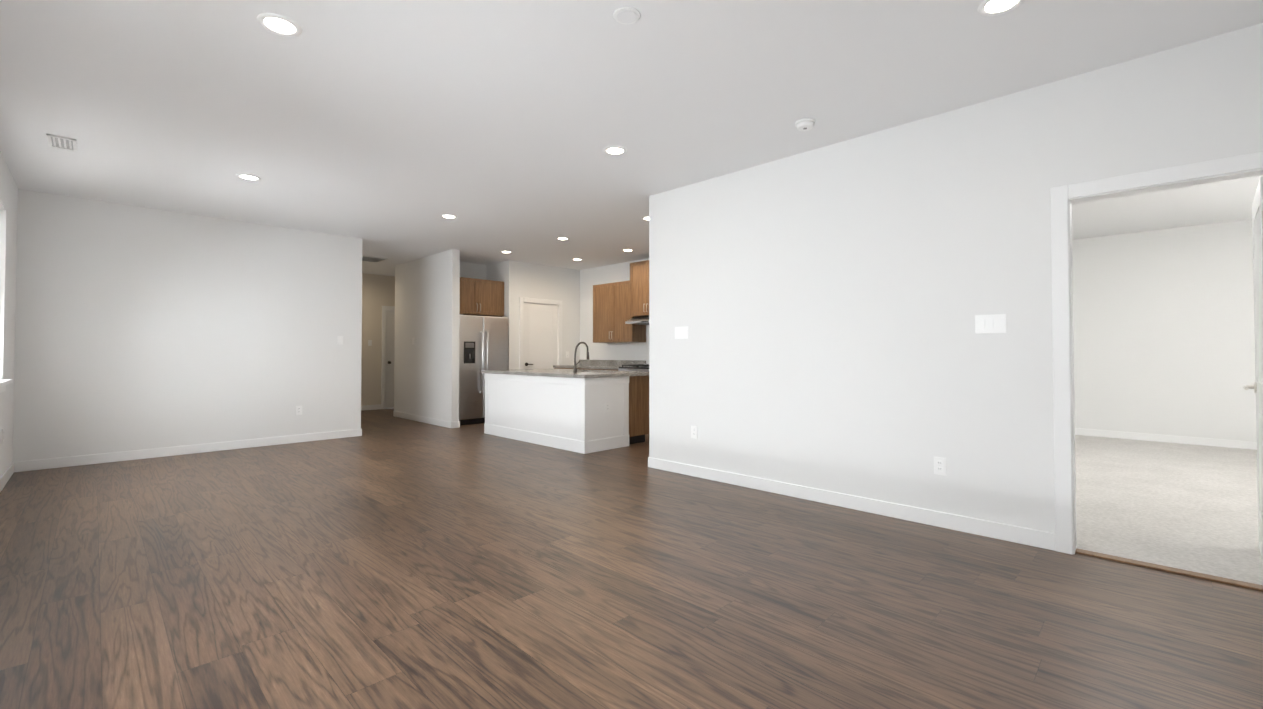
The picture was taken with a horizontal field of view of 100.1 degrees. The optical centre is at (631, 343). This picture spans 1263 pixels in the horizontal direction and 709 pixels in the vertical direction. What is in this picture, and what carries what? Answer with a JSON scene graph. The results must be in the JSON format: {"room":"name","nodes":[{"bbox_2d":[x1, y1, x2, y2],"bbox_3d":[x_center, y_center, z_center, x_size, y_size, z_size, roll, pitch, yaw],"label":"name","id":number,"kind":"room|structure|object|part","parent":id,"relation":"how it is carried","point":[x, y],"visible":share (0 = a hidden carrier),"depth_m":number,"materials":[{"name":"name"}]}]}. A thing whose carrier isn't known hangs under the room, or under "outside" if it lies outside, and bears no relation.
{"room":"empty living room","nodes":[
{"label":"empty living room","id":0,"kind":"room"},
{"bbox_2d":[0,151,17,477],"bbox_3d":[-2.676,-0.191,1.799,9.540,2.740,0.120,-1,-1,45],"label":"wall","id":1,"kind":"structure","parent":0,"point":[8,216],"depth_m":4.64,"materials":[{"name":"white paint"}]},
{"bbox_2d":[0,379,12,392],"bbox_3d":[-4.651,0.340,3.810,1.950,0.099,0.110,-1,-1,45],"label":"window sill","id":2,"kind":"structure","parent":1,"relation":"attached to","point":[4,383],"depth_m":4.29,"materials":[{"name":"white"}]},
{"bbox_2d":[0,462,13,491],"bbox_3d":[-2.630,1.130,1.823,9.300,0.100,0.012,-1,-1,45],"label":"baseboard","id":3,"kind":"structure","parent":1,"relation":"attached to","point":[7,475],"depth_m":4.64,"materials":[{"name":"white wood"}]},
{"bbox_2d":[12,189,361,461],"bbox_3d":[-4.891,-0.114,6.263,0.120,2.740,3.140,-1,-1,45],"label":"wall","id":4,"kind":"structure","parent":0,"point":[139,328],"depth_m":5.92,"materials":[{"name":"white paint"}]},
{"bbox_2d":[14,429,361,471],"bbox_3d":[-4.835,1.206,6.203,0.012,0.100,3.140,-1,-1,45],"label":"baseboard","id":5,"kind":"structure","parent":4,"relation":"attached to","point":[31,465],"depth_m":5.90,"materials":[{"name":"white wood"}]},
{"bbox_2d":[296,406,301,414],"bbox_3d":[-4.269,0.856,6.786,0.009,0.116,0.072,-1,-1,45],"label":"electrical outlet","id":6,"kind":"object","parent":4,"relation":"attached to","point":[298,410],"visible":1,"depth_m":6.78,"materials":[{"name":"white plastic"}]},
{"bbox_2d":[337,336,342,343],"bbox_3d":[-3.933,-0.048,7.143,0.009,0.116,0.072,-1,-1,45],"label":"light switch","id":7,"kind":"object","parent":4,"relation":"attached to","point":[339,339],"visible":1,"depth_m":7.14,"materials":[{"name":"white plastic"}]},
{"bbox_2d":[361,273,394,405],"bbox_3d":[-5.011,-0.032,10.989,0.120,2.740,3.670,-1,-1,45],"label":"wall","id":8,"kind":"structure","parent":0,"point":[378,292],"depth_m":10.69,"materials":[{"name":"beige paint"}]},
{"bbox_2d":[361,404,380,410],"bbox_3d":[-4.960,1.287,10.924,0.012,0.100,3.418,-1,-1,45],"label":"baseboard","id":9,"kind":"structure","parent":8,"relation":"attached to","point":[370,407],"depth_m":10.63,"materials":[{"name":"white"}]},
{"bbox_2d":[381,306,394,408],"bbox_3d":[-4.825,0.284,11.172,0.156,2.115,0.930,-1,-1,45],"label":"door frame","id":10,"kind":"structure","parent":8,"relation":"attached to","point":[383,361],"depth_m":10.81,"materials":[{"name":"white wood"}]},
{"bbox_2d":[385,310,394,407],"bbox_3d":[-4.804,0.324,11.150,0.163,2.018,0.754,-1,-1,45],"label":"hall door","id":11,"kind":"structure","parent":8,"relation":"in","point":[390,352],"depth_m":10.93,"materials":[{"name":"white wood"}]},
{"bbox_3d":[-4.793,0.795,11.132,0.003,0.545,0.464,-1,-1,45],"label":"panel","id":12,"kind":"part","parent":11,"relation":"part of","materials":[{"name":"white wood"}]},
{"bbox_3d":[-4.793,-0.104,11.147,0.003,0.863,0.464,-1,-1,45],"label":"panel","id":13,"kind":"part","parent":11,"relation":"part of","materials":[{"name":"white wood"}]},
{"bbox_2d":[394,249,459,421],"bbox_3d":[-3.484,-0.068,8.891,2.200,2.740,0.120,-1,-1,45],"label":"wall","id":14,"kind":"structure","parent":0,"point":[427,311],"depth_m":8.64,"materials":[{"name":"white paint"}]},
{"bbox_2d":[393,411,459,427],"bbox_3d":[-3.480,1.252,8.864,2.212,0.100,0.144,-1,-1,45],"label":"baseboard","id":15,"kind":"structure","parent":14,"relation":"attached to","point":[439,422],"depth_m":8.58,"materials":[{"name":"white wood"}]},
{"bbox_2d":[460,262,485,279],"bbox_3d":[-2.982,-0.062,9.273,0.120,2.740,1.130,-1,-1,45],"label":"wall","id":16,"kind":"structure","parent":0,"point":[472,270],"depth_m":9.38,"materials":[{"name":"white paint"}]},
{"bbox_2d":[459,277,503,316],"bbox_3d":[-2.750,-0.777,8.973,0.639,0.600,1.000,-1,-1,45],"label":"upper cabinet","id":17,"kind":"object","parent":16,"relation":"attached to","point":[480,297],"visible":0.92,"depth_m":8.83,"materials":[{"name":"brown wood"}]},
{"bbox_3d":[-2.731,-0.783,8.604,0.012,0.594,0.496,-1,-1,45],"label":"door","id":18,"kind":"part","parent":17,"relation":"part of","materials":[{"name":"brown wood"}]},
{"bbox_3d":[-2.723,-0.783,8.597,0.008,0.594,0.496,-1,-1,45],"label":"door frame","id":19,"kind":"part","parent":17,"relation":"part of","materials":[{"name":"brown wood"}]},
{"bbox_3d":[-2.380,-0.777,8.960,0.012,0.594,0.496,-1,-1,45],"label":"door","id":20,"kind":"part","parent":17,"relation":"part of","materials":[{"name":"brown wood"}]},
{"bbox_3d":[-2.373,-0.777,8.953,0.008,0.594,0.496,-1,-1,45],"label":"door frame","id":21,"kind":"part","parent":17,"relation":"part of","materials":[{"name":"brown wood"}]},
{"bbox_2d":[486,260,514,369],"bbox_3d":[-2.317,-0.061,9.328,0.750,2.740,0.120,-1,-1,45],"label":"wall","id":22,"kind":"structure","parent":0,"point":[503,271],"depth_m":9.09,"materials":[{"name":"white paint"}]},
{"bbox_2d":[515,261,579,368],"bbox_3d":[-1.542,-0.055,9.667,0.120,2.740,1.450,-1,-1,45],"label":"wall","id":23,"kind":"structure","parent":0,"point":[538,281],"depth_m":9.79,"materials":[{"name":"white paint"}]},
{"bbox_2d":[523,303,557,368],"bbox_3d":[-1.644,0.296,9.515,0.139,2.018,0.754,-1,-1,45],"label":"pantry door","id":24,"kind":"structure","parent":23,"relation":"in","point":[540,336],"depth_m":9.51,"materials":[{"name":"white wood"}]},
{"bbox_3d":[-1.633,-0.132,9.512,0.003,0.863,0.464,-1,-1,45],"label":"panel","id":25,"kind":"part","parent":24,"relation":"part of","materials":[{"name":"white wood"}]},
{"bbox_2d":[519,297,561,368],"bbox_3d":[-1.665,0.256,9.537,0.156,2.115,0.930,-1,-1,45],"label":"door frame","id":26,"kind":"structure","parent":23,"relation":"attached to","point":[522,300],"depth_m":9.35,"materials":[{"name":"white wood"}]},
{"bbox_2d":[580,258,648,363],"bbox_3d":[0.548,-0.071,8.712,4.440,2.740,0.120,-1,-1,45],"label":"wall","id":27,"kind":"structure","parent":0,"point":[591,277],"depth_m":9.71,"materials":[{"name":"white paint"}]},
{"bbox_2d":[579,360,644,364],"bbox_3d":[0.493,0.327,8.654,4.177,0.100,0.019,-1,-1,45],"label":"backsplash","id":28,"kind":"structure","parent":27,"relation":"attached to","point":[635,362],"depth_m":9.46,"materials":[{"name":"grey stone"}]},
{"bbox_2d":[593,280,645,342],"bbox_3d":[-0.232,-0.534,9.139,0.979,1.020,0.369,-1,-1,45],"label":"upper cabinet","id":29,"kind":"object","parent":27,"relation":"attached to","point":[611,309],"visible":0.81,"depth_m":9.00,"materials":[{"name":"brown wood"}]},
{"bbox_3d":[-0.503,-0.533,9.213,0.486,1.014,0.012,-1,-1,45],"label":"door","id":30,"kind":"part","parent":29,"relation":"part of","materials":[{"name":"brown wood"}]},
{"bbox_3d":[-0.510,-0.533,9.206,0.486,1.014,0.008,-1,-1,45],"label":"door frame","id":31,"kind":"part","parent":29,"relation":"part of","materials":[{"name":"brown wood"}]},
{"bbox_3d":[-0.161,-0.539,8.863,0.486,1.014,0.008,-1,-1,45],"label":"door frame","id":32,"kind":"part","parent":29,"relation":"part of","materials":[{"name":"brown wood"}]},
{"bbox_3d":[-0.154,-0.539,8.870,0.486,1.014,0.012,-1,-1,45],"label":"door","id":33,"kind":"part","parent":29,"relation":"part of","materials":[{"name":"brown wood"}]},
{"bbox_2d":[630,260,648,316],"bbox_3d":[0.365,-0.886,8.512,0.754,0.878,0.434,-1,-1,45],"label":"upper cabinet","id":34,"kind":"object","parent":27,"relation":"attached to","point":[639,288],"visible":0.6,"depth_m":8.49,"materials":[{"name":"brown wood"}]},
{"bbox_2d":[625,316,648,324],"bbox_3d":[0.342,-0.384,8.479,0.750,0.120,0.502,-1,-1,45],"label":"range hood","id":35,"kind":"object","parent":34,"relation":"attached to","point":[643,320],"visible":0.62,"depth_m":8.46,"materials":[{"name":"silver metal"}]},
{"bbox_3d":[0.112,-0.886,8.523,0.373,0.872,0.012,-1,-1,45],"label":"door","id":36,"kind":"part","parent":34,"relation":"part of","materials":[{"name":"brown wood"}]},
{"bbox_3d":[0.373,-0.890,8.251,0.373,0.872,0.008,-1,-1,45],"label":"door frame","id":37,"kind":"part","parent":34,"relation":"part of","materials":[{"name":"brown wood"}]},
{"bbox_2d":[0,408,1262,708],"bbox_3d":[-1.367,1.294,5.529,12.940,0.100,7.310,-1,-1,45],"label":"floor","id":38,"kind":"structure","parent":0,"point":[386,560],"depth_m":2.48,"materials":[{"name":"brown wood"}]},
{"bbox_2d":[459,314,507,424],"bbox_3d":[-2.658,0.418,8.870,0.835,1.763,0.910,-1,-1,45],"label":"refrigerator","id":39,"kind":"object","parent":38,"relation":"on","point":[483,342],"visible":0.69,"depth_m":8.54,"materials":[{"name":"silver metal"}]},
{"bbox_3d":[-2.583,0.024,8.445,0.002,0.080,0.150,-1,-1,45],"label":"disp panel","id":40,"kind":"part","parent":39,"relation":"part of","materials":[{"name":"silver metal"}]},
{"bbox_3d":[-2.595,0.373,8.481,0.064,1.653,0.439,-1,-1,45],"label":"door","id":41,"kind":"part","parent":39,"relation":"part of","materials":[{"name":"silver metal"}]},
{"bbox_3d":[-2.425,0.296,8.565,0.073,1.021,0.024,-1,-1,45],"label":"handle","id":42,"kind":"part","parent":39,"relation":"part of","materials":[{"name":"silver metal"}]},
{"bbox_3d":[-2.362,0.297,8.629,0.073,1.021,0.024,-1,-1,45],"label":"handle","id":43,"kind":"part","parent":39,"relation":"part of","materials":[{"name":"silver metal"}]},
{"bbox_3d":[-2.275,0.379,8.806,0.064,1.653,0.459,-1,-1,45],"label":"door","id":44,"kind":"part","parent":39,"relation":"part of","materials":[{"name":"silver metal"}]},
{"bbox_2d":[484,374,648,453],"bbox_3d":[-0.896,0.843,7.214,2.204,0.860,1.205,-1,-1,45],"label":"kitchen island","id":45,"kind":"object","parent":38,"relation":"on","point":[575,409],"depth_m":6.50,"materials":[{"name":"white"}]},
{"bbox_2d":[481,370,648,377],"bbox_3d":[-0.912,0.392,7.205,2.270,0.039,1.225,-1,-1,45],"label":"island countertop","id":46,"kind":"structure","parent":45,"relation":"on","point":[536,373],"depth_m":6.68,"materials":[{"name":"grey stone"}]},
{"bbox_2d":[573,342,588,369],"bbox_3d":[-0.637,0.170,6.994,0.127,0.398,0.268,-1,-1,45],"label":"faucet","id":47,"kind":"object","parent":46,"relation":"on","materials":[{"name":"silver metal"}]},
{"bbox_3d":[-0.285,0.757,6.277,0.006,0.116,0.072,-1,-1,45],"label":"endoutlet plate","id":48,"kind":"part","parent":45,"relation":"part of","materials":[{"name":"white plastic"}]},
{"bbox_2d":[554,368,592,369],"bbox_3d":[-0.773,0.871,9.471,1.208,0.879,0.616,-1,-1,45],"label":"base cabinet","id":49,"kind":"object","parent":38,"relation":"on","point":[554,368],"depth_m":9.18,"materials":[{"name":"brown wood"}]},
{"bbox_2d":[593,368,618,370],"bbox_3d":[-0.198,0.861,8.906,0.633,0.879,0.616,-1,-1,45],"label":"base cabinet","id":50,"kind":"object","parent":38,"relation":"on","point":[612,369],"depth_m":8.68,"materials":[{"name":"brown wood"}]},
{"bbox_2d":[553,364,632,367],"bbox_3d":[-0.595,0.408,9.291,1.730,0.039,0.635,-1,-1,45],"label":"countertop","id":51,"kind":"structure","parent":50,"relation":"on","point":[580,365],"depth_m":9.37,"materials":[{"name":"grey stone"}]},
{"bbox_2d":[618,364,648,371],"bbox_3d":[0.266,0.810,8.382,0.752,0.963,0.712,-1,-1,45],"label":"range","id":52,"kind":"object","parent":38,"relation":"on","point":[642,367],"visible":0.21,"depth_m":8.23,"materials":[{"name":"silver metal"}]},
{"bbox_2d":[619,366,648,368],"bbox_3d":[0.290,0.379,8.414,0.752,0.020,0.644,-1,-1,45],"label":"cooktop","id":53,"kind":"object","parent":52,"relation":"in","point":[634,367],"depth_m":8.27,"materials":[{"name":"black metal"}]},
{"bbox_2d":[1075,548,1262,590],"bbox_3d":[2.838,1.191,2.789,0.760,0.011,0.070,-1,-1,45],"label":"threshold","id":54,"kind":"object","parent":38,"relation":"on","point":[1177,571],"visible":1,"depth_m":2.77,"materials":[{"name":"brown wood"}]},
{"bbox_2d":[0,0,1262,275],"bbox_3d":[0.148,-1.544,6.262,14.140,0.120,10.410,-1,-1,45],"label":"ceiling","id":55,"kind":"structure","parent":0,"point":[392,130],"depth_m":3.30,"materials":[{"name":"white paint"}]},
{"bbox_2d":[46,134,76,151],"bbox_3d":[-4.299,-1.517,3.994,0.300,0.012,0.150,-1,-1,45],"label":"ceiling vent","id":56,"kind":"object","parent":55,"relation":"in","point":[55,141],"visible":1,"depth_m":3.99,"materials":[{"name":"white plastic"}]},
{"bbox_2d":[236,174,260,180],"bbox_3d":[-3.464,-1.505,4.786,0.184,0.008,0.184,-1,-1,45],"label":"recessed light","id":57,"kind":"object","parent":55,"relation":"in","point":[249,177],"visible":1,"depth_m":4.79,"materials":[{"name":"white plastic"}]},
{"bbox_2d":[257,13,301,36],"bbox_3d":[-1.706,-1.544,2.566,0.184,0.008,0.184,-1,-1,45],"label":"recessed light","id":58,"kind":"object","parent":55,"relation":"in","point":[278,24],"visible":1,"depth_m":2.56,"materials":[{"name":"white plastic"}]},
{"bbox_2d":[362,255,386,262],"bbox_3d":[-4.460,-1.432,8.921,0.500,0.012,0.500,-1,-1,45],"label":"ceiling vent","id":59,"kind":"object","parent":55,"relation":"in","point":[371,259],"visible":0.56,"depth_m":8.95,"materials":[{"name":"white plastic"}]},
{"bbox_2d":[441,214,456,218],"bbox_3d":[-2.125,-1.481,6.161,0.184,0.008,0.184,-1,-1,45],"label":"recessed light","id":60,"kind":"object","parent":55,"relation":"in","point":[448,216],"visible":1,"depth_m":6.16,"materials":[{"name":"white plastic"}]},
{"bbox_2d":[556,237,569,239],"bbox_3d":[-0.954,-1.461,7.352,0.184,0.008,0.184,-1,-1,45],"label":"recessed light","id":61,"kind":"object","parent":55,"relation":"in","point":[562,238],"visible":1,"depth_m":7.34,"materials":[{"name":"white plastic"}]},
{"bbox_2d":[604,146,626,154],"bbox_3d":[-0.128,-1.516,4.156,0.184,0.008,0.184,-1,-1,45],"label":"recessed light","id":62,"kind":"object","parent":55,"relation":"in","point":[614,150],"visible":1,"depth_m":4.15,"materials":[{"name":"white plastic"}]},
{"bbox_2d":[613,6,640,23],"bbox_3d":[-0.022,-1.545,2.495,0.132,0.008,0.132,-1,-1,45],"label":"smoke detector","id":63,"kind":"object","parent":55,"relation":"in","point":[626,15],"visible":1,"depth_m":2.48,"materials":[{"name":"white plastic"}]},
{"bbox_2d":[617,10,636,22],"bbox_3d":[-0.022,-1.543,2.495,0.096,0.002,0.096,-1,-1,45],"label":"grille","id":64,"kind":"object","parent":63,"relation":"attached to","point":[623,16],"depth_m":2.49,"materials":[{"name":"white paint"}]},
{"bbox_2d":[795,118,814,130],"bbox_3d":[1.198,-1.506,3.650,0.136,0.045,0.136,-1,-1,45],"label":"smoke detector","id":65,"kind":"object","parent":55,"relation":"attached to","point":[805,124],"visible":0.96,"depth_m":3.61,"materials":[{"name":"white plastic"}]},
{"bbox_2d":[978,0,1023,15],"bbox_3d":[1.682,-1.546,2.403,0.184,0.008,0.184,-1,-1,45],"label":"recessed light","id":66,"kind":"object","parent":55,"relation":"in","point":[992,7],"visible":1,"depth_m":2.42,"materials":[{"name":"white plastic"}]},
{"bbox_2d":[649,23,1262,532],"bbox_3d":[2.511,-0.168,3.136,6.420,2.740,0.120,-1,-1,45],"label":"wall","id":67,"kind":"structure","parent":0,"point":[825,305],"depth_m":3.64,"materials":[{"name":"white paint"}]},
{"bbox_2d":[675,326,687,338],"bbox_3d":[0.476,-0.105,5.045,0.164,0.116,0.009,-1,-1,45],"label":"light switch","id":68,"kind":"object","parent":67,"relation":"attached to","point":[681,332],"visible":1,"depth_m":5.04,"materials":[{"name":"white plastic"}]},
{"bbox_2d":[691,426,696,438],"bbox_3d":[0.583,0.823,4.924,0.072,0.116,0.009,-1,-1,45],"label":"electrical outlet","id":69,"kind":"object","parent":67,"relation":"attached to","point":[693,431],"visible":1,"depth_m":4.92,"materials":[{"name":"white plastic"}]},
{"bbox_2d":[649,457,1054,550],"bbox_3d":[1.318,1.171,4.193,3.205,0.100,0.012,-1,-1,45],"label":"baseboard","id":70,"kind":"structure","parent":67,"relation":"attached to","point":[1022,535],"depth_m":3.75,"materials":[{"name":"white wood"}]},
{"bbox_2d":[934,457,945,475],"bbox_3d":[2.037,0.809,3.493,0.072,0.116,0.009,-1,-1,45],"label":"electrical outlet","id":71,"kind":"object","parent":67,"relation":"attached to","point":[939,465],"visible":1,"depth_m":3.49,"materials":[{"name":"white plastic"}]},
{"bbox_2d":[975,314,1005,332],"bbox_3d":[2.244,-0.125,3.306,0.164,0.116,0.009,-1,-1,45],"label":"bedroom light switch","id":72,"kind":"object","parent":67,"relation":"attached to","point":[993,323],"visible":1,"depth_m":3.30,"materials":[{"name":"white plastic"}]},
{"bbox_2d":[1050,151,1262,554],"bbox_3d":[2.838,0.139,2.808,0.930,2.115,0.156,-1,-1,45],"label":"door frame","id":73,"kind":"structure","parent":67,"relation":"attached to","point":[1060,196],"depth_m":3.03,"materials":[{"name":"white wood"}]},
{"bbox_2d":[1243,176,1262,560],"bbox_3d":[3.412,0.180,2.831,0.139,2.018,0.787,-1,-1,45],"label":"bedroom door","id":74,"kind":"structure","parent":67,"relation":"in","point":[1257,228],"depth_m":2.89,"materials":[{"name":"white wood"}]},
{"bbox_3d":[3.404,0.181,2.863,0.043,2.018,0.753,-1,-1,45],"label":"frame","id":75,"kind":"part","parent":74,"relation":"part of","materials":[{"name":"white wood"}]},
{"bbox_3d":[3.404,-0.247,2.870,0.027,0.863,0.463,-1,-1,45],"label":"panel","id":76,"kind":"part","parent":74,"relation":"part of","materials":[{"name":"white wood"}]},
{"bbox_3d":[3.404,0.652,2.854,0.027,0.545,0.463,-1,-1,45],"label":"panel","id":77,"kind":"part","parent":74,"relation":"part of","materials":[{"name":"white wood"}]},
{"bbox_2d":[1072,219,1256,441],"bbox_3d":[6.550,-0.098,7.157,6.300,2.740,0.120,-1,-1,45],"label":"wall","id":78,"kind":"structure","parent":0,"point":[1164,335],"depth_m":6.77,"materials":[{"name":"white paint"}]},
{"bbox_2d":[1075,428,1256,449],"bbox_3d":[6.461,1.222,7.129,6.180,0.100,0.012,-1,-1,45],"label":"baseboard","id":79,"kind":"structure","parent":78,"relation":"attached to","point":[1252,445],"depth_m":6.73,"materials":[{"name":"white wood"}]},
{"bbox_2d":[1075,435,1262,584],"bbox_3d":[4.551,1.284,5.143,6.360,0.106,5.760,-1,-1,45],"label":"floor carpet","id":80,"kind":"object","parent":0,"point":[1191,507],"visible":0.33,"depth_m":3.98,"materials":[{"name":"beige carpet"}]}
]}

